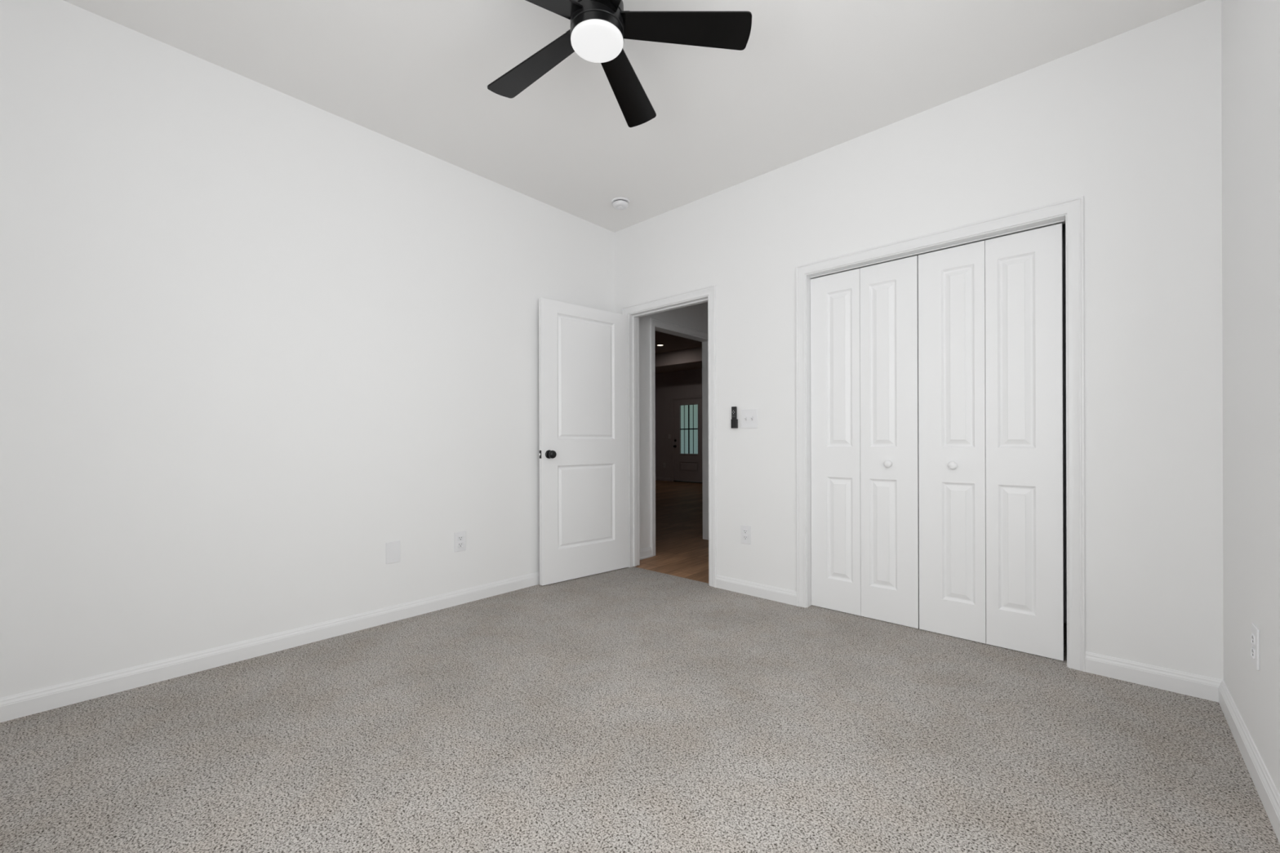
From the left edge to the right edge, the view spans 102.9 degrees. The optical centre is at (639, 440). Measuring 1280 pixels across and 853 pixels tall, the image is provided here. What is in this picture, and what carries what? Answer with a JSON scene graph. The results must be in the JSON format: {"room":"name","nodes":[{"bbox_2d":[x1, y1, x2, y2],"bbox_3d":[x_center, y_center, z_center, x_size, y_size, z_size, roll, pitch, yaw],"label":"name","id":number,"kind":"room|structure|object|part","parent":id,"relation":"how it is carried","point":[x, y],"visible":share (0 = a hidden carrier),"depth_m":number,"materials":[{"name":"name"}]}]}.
{"room":"empty bedroom","nodes":[
{"label":"empty bedroom","id":0,"kind":"room"},
{"bbox_2d":[0,0,707,697],"bbox_3d":[-0.380,-0.344,4.110,0.127,2.751,6.803,0,0,42],"label":"wall","id":1,"kind":"structure","parent":0,"point":[257,340],"depth_m":2.38,"materials":[{"name":"paint"}]},
{"bbox_2d":[0,571,539,722],"bbox_3d":[-1.372,0.984,2.930,0.014,0.086,3.488,0,0,42],"label":"baseboard","id":2,"kind":"structure","parent":1,"relation":"attached to","point":[42,700],"depth_m":2.35,"materials":[{"name":"paint"}]},
{"bbox_2d":[386,540,399,564],"bbox_3d":[-1.403,0.636,2.902,0.006,0.121,0.079,0,0,42],"label":"blank wall plate","id":3,"kind":"object","parent":1,"relation":"attached to","point":[393,548],"visible":1,"depth_m":2.90,"materials":[{"name":"white plastic"}]},
{"bbox_2d":[454,531,466,551],"bbox_3d":[-1.127,0.635,3.203,0.009,0.121,0.076,0,0,42],"label":"outlet","id":4,"kind":"object","parent":1,"relation":"attached to","point":[460,537],"visible":1,"depth_m":3.20,"materials":[{"name":"white plastic"}]},
{"bbox_2d":[457,542,462,547],"bbox_3d":[-1.126,0.655,3.202,0.005,0.029,0.033,0,0,42],"label":"receptacle","id":5,"kind":"object","parent":4,"relation":"attached to","point":[460,544],"depth_m":3.20,"materials":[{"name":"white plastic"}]},
{"bbox_2d":[457,535,462,541],"bbox_3d":[-1.126,0.614,3.202,0.005,0.029,0.033,0,0,42],"label":"receptacle","id":6,"kind":"object","parent":4,"relation":"attached to","point":[460,537],"depth_m":3.20,"materials":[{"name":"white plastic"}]},
{"bbox_2d":[640,546,653,559],"bbox_3d":[0.932,0.984,5.433,0.026,0.086,3.085,0,0,42],"label":"baseboard","id":7,"kind":"structure","parent":1,"relation":"attached to","point":[646,553],"depth_m":4.47,"materials":[{"name":"paint"}]},
{"bbox_2d":[649,318,708,555],"bbox_3d":[0.394,-0.029,4.950,0.148,2.115,1.020,0,0,42],"label":"door frame","id":8,"kind":"structure","parent":1,"relation":"attached to","point":[656,325],"depth_m":4.91,"materials":[{"name":"paint"}]},
{"bbox_3d":[0.345,-0.029,4.994,0.016,2.115,1.020,0,0,42],"label":"casing","id":9,"kind":"part","parent":8,"relation":"part of","materials":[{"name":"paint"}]},
{"bbox_2d":[62,0,1206,232],"bbox_3d":[-0.192,-1.770,1.770,3.564,0.100,3.603,0,0,42],"label":"ceiling","id":10,"kind":"structure","parent":0,"point":[810,77],"depth_m":2.37,"materials":[{"name":"paint"}]},
{"bbox_2d":[487,0,751,127],"bbox_3d":[-0.178,-1.561,1.819,1.038,0.319,1.052,0,0,42],"label":"ceiling fan","id":11,"kind":"object","parent":10,"relation":"hanging from","point":[598,30],"visible":1,"depth_m":1.83,"materials":[{"name":"black metal"}]},
{"bbox_3d":[-0.407,-1.459,1.997,0.459,0.054,0.134,0,0,36],"label":"blade","id":12,"kind":"part","parent":11,"relation":"part of","materials":[{"name":"black wood"}]},
{"bbox_3d":[-0.406,-1.459,1.627,0.459,0.054,0.134,0,0,-36],"label":"blade","id":13,"kind":"part","parent":11,"relation":"part of","materials":[{"name":"black wood"}]},
{"bbox_3d":[-0.054,-1.461,1.514,0.134,0.054,0.459,0,0,-18],"label":"blade","id":14,"kind":"part","parent":11,"relation":"part of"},
{"bbox_3d":[-0.056,-1.460,2.112,0.134,0.054,0.459,0,0,18],"label":"blade","id":15,"kind":"part","parent":11,"relation":"part of","materials":[{"name":"black wood"}]},
{"bbox_3d":[0.162,-1.461,1.813,0.459,0.054,0.134,0,0,0],"label":"blade","id":16,"kind":"part","parent":11,"relation":"part of","materials":[{"name":"black wood"}]},
{"bbox_2d":[611,197,629,209],"bbox_3d":[-0.140,-1.698,3.677,0.132,0.046,0.132,0,0,42],"label":"smoke detector","id":17,"kind":"object","parent":10,"relation":"attached to","point":[619,203],"visible":1,"depth_m":3.64,"materials":[{"name":"white plastic"}]},
{"bbox_3d":[-0.140,-1.716,3.677,0.132,0.010,0.132,0,0,42],"label":"plate","id":18,"kind":"part","parent":17,"relation":"part of","materials":[{"name":"white plastic"}]},
{"bbox_2d":[0,480,1279,852],"bbox_3d":[-0.108,1.037,7.112,10.649,0.030,11.603,0,0,42],"label":"floor","id":19,"kind":"structure","parent":0,"point":[633,709],"depth_m":1.71,"materials":[{"name":"carpet"}]},
{"bbox_2d":[654,368,702,477],"bbox_3d":[2.739,-0.508,11.171,9.000,3.058,0.140,0,0,42],"label":"wall","id":20,"kind":"structure","parent":0,"point":[668,385],"depth_m":12.94,"materials":[{"name":"paint"}]},
{"bbox_2d":[655,476,671,481],"bbox_3d":[2.507,0.979,11.283,8.500,0.086,0.014,0,0,42],"label":"baseboard","id":21,"kind":"structure","parent":20,"relation":"attached to","point":[658,478],"depth_m":13.02,"materials":[{"name":"paint"}]},
{"bbox_2d":[671,395,702,483],"bbox_3d":[1.225,-0.030,12.541,1.053,2.112,0.156,0,0,42],"label":"door frame","id":22,"kind":"structure","parent":20,"relation":"attached to","point":[695,396],"depth_m":12.81,"materials":[{"name":"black wood"}]},
{"bbox_2d":[673,398,702,482],"bbox_3d":[1.185,-0.006,12.496,0.915,2.021,0.106,0,0,42],"label":"door","id":23,"kind":"structure","parent":20,"relation":"in","point":[687,467],"depth_m":12.52,"materials":[{"name":"brown wood"}]},
{"bbox_3d":[1.190,0.646,12.499,0.600,0.270,0.008,0,0,42],"label":"raised panel","id":24,"kind":"part","parent":23,"relation":"part of","materials":[{"name":"wood"}]},
{"bbox_3d":[1.194,-0.271,12.490,0.610,1.263,0.012,0,0,42],"label":"glass frame","id":25,"kind":"part","parent":23,"relation":"part of","materials":[{"name":"glass"}]},
{"bbox_2d":[654,346,702,373],"bbox_3d":[2.183,-1.881,10.937,8.500,0.307,0.950,0,0,42],"label":"beam","id":26,"kind":"structure","parent":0,"point":[688,358],"depth_m":11.65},
{"bbox_2d":[654,330,702,353],"bbox_3d":[0.345,-2.069,8.623,9.100,0.080,7.125,0,0,42],"label":"ceiling","id":27,"kind":"structure","parent":0,"point":[670,342],"depth_m":10.66,"materials":[{"name":"white paint"}]},
{"bbox_2d":[614,0,1223,679],"bbox_3d":[1.278,-0.379,3.379,3.564,2.793,0.750,0,0,42],"label":"wall","id":28,"kind":"structure","parent":0,"point":[1129,123],"depth_m":2.23,"materials":[{"name":"paint"}]},
{"bbox_2d":[622,284,716,587],"bbox_3d":[0.238,-0.025,3.898,0.899,2.108,0.148,0,0,42],"label":"door frame","id":29,"kind":"structure","parent":28,"relation":"attached to","point":[708,294],"depth_m":3.95,"materials":[{"name":"paint"}]},
{"bbox_2d":[538,297,628,585],"bbox_3d":[-0.396,0.007,3.844,0.811,2.020,0.143,0,0,-42],"label":"door","id":30,"kind":"structure","parent":29,"relation":"attached to","point":[583,351],"depth_m":3.81,"materials":[{"name":"paint"}]},
{"bbox_2d":[730,418,737,428],"bbox_3d":[0.637,-0.113,3.441,0.040,0.060,0.024,0,0,42],"label":"remote holder","id":31,"kind":"object","parent":28,"relation":"attached to","point":[734,422],"visible":1,"depth_m":3.43,"materials":[{"name":"black plastic"}]},
{"bbox_2d":[731,406,737,419],"bbox_3d":[0.635,-0.157,3.441,0.033,0.141,0.017,0,0,42],"label":"remote control","id":32,"kind":"object","parent":31,"relation":"in","point":[734,409],"visible":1,"depth_m":3.43,"materials":[{"name":"black plastic"}]},
{"bbox_2d":[740,524,751,544],"bbox_3d":[0.702,0.626,3.393,0.076,0.121,0.009,0,0,42],"label":"outlet","id":33,"kind":"object","parent":28,"relation":"attached to","point":[745,531],"visible":1,"depth_m":3.39,"materials":[{"name":"white plastic"}]},
{"bbox_2d":[742,535,747,540],"bbox_3d":[0.701,0.646,3.392,0.033,0.029,0.005,0,0,42],"label":"receptacle","id":34,"kind":"object","parent":33,"relation":"attached to","point":[744,537],"depth_m":3.39,"materials":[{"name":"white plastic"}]},
{"bbox_2d":[742,528,747,533],"bbox_3d":[0.701,0.605,3.392,0.033,0.029,0.005,0,0,42],"label":"receptacle","id":35,"kind":"object","parent":33,"relation":"attached to","point":[744,531],"depth_m":3.39,"materials":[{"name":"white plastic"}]},
{"bbox_2d":[741,408,757,428],"bbox_3d":[0.718,-0.143,3.369,0.122,0.127,0.020,0,0,42],"label":"light switch","id":36,"kind":"object","parent":28,"relation":"attached to","point":[748,416],"visible":1,"depth_m":3.37,"materials":[{"name":"white plastic"}]},
{"bbox_2d":[810,255,919,628],"bbox_3d":[1.274,0.010,2.949,0.596,2.009,0.068,0,0,42],"label":"door","id":37,"kind":"structure","parent":28,"relation":"in","point":[864,455],"depth_m":2.93,"materials":[{"name":"paint"}]},
{"bbox_3d":[1.378,0.129,2.833,0.041,0.041,0.035,0,0,42],"label":"knob","id":38,"kind":"part","parent":37,"relation":"part of","materials":[{"name":"paint"}]},
{"bbox_2d":[795,195,1084,671],"bbox_3d":[1.499,-0.027,2.738,1.339,2.089,0.132,0,0,42],"label":"door frame","id":39,"kind":"structure","parent":28,"relation":"attached to","point":[1070,212],"depth_m":2.40,"materials":[{"name":"paint"}]},
{"bbox_2d":[715,574,1222,702],"bbox_3d":[1.025,0.976,3.096,3.334,0.086,0.014,0,0,42],"label":"baseboard","id":40,"kind":"structure","parent":28,"relation":"attached to","point":[1160,677],"depth_m":2.15,"materials":[{"name":"paint"}]},
{"bbox_2d":[918,223,1063,661],"bbox_3d":[1.719,0.009,2.544,0.597,2.009,0.068,0,0,42],"label":"door","id":41,"kind":"structure","parent":28,"relation":"in","point":[990,312],"depth_m":2.52,"materials":[{"name":"paint"}]},
{"bbox_3d":[1.608,0.128,2.624,0.041,0.041,0.035,0,0,42],"label":"knob","id":42,"kind":"part","parent":41,"relation":"part of","materials":[{"name":"paint"}]},
{"bbox_2d":[1221,0,1279,794],"bbox_3d":[1.087,-0.353,0.609,0.115,2.743,3.603,0,0,42],"label":"wall","id":43,"kind":"structure","parent":0,"point":[1251,28],"depth_m":1.59,"materials":[{"name":"paint"}]},
{"bbox_2d":[1218,680,1279,843],"bbox_3d":[1.083,0.976,0.695,0.014,0.086,3.488,0,0,42],"label":"baseboard","id":44,"kind":"structure","parent":43,"relation":"attached to","point":[1269,796],"depth_m":1.53,"materials":[{"name":"paint"}]},
{"bbox_2d":[1251,622,1259,670],"bbox_3d":[1.859,0.622,1.544,0.009,0.121,0.076,0,0,42],"label":"outlet","id":45,"kind":"object","parent":43,"relation":"attached to","point":[1255,631],"visible":1,"depth_m":1.53,"materials":[{"name":"white plastic"}]},
{"bbox_2d":[1251,646,1255,658],"bbox_3d":[1.857,0.643,1.545,0.005,0.029,0.033,0,0,42],"label":"receptacle","id":46,"kind":"object","parent":45,"relation":"attached to","point":[1253,648],"depth_m":1.54,"materials":[{"name":"white plastic"}]},
{"bbox_2d":[1251,633,1255,644],"bbox_3d":[1.857,0.602,1.545,0.005,0.029,0.033,0,0,42],"label":"receptacle","id":47,"kind":"object","parent":45,"relation":"attached to","point":[1253,635],"depth_m":1.53,"materials":[{"name":"white plastic"}]}
]}

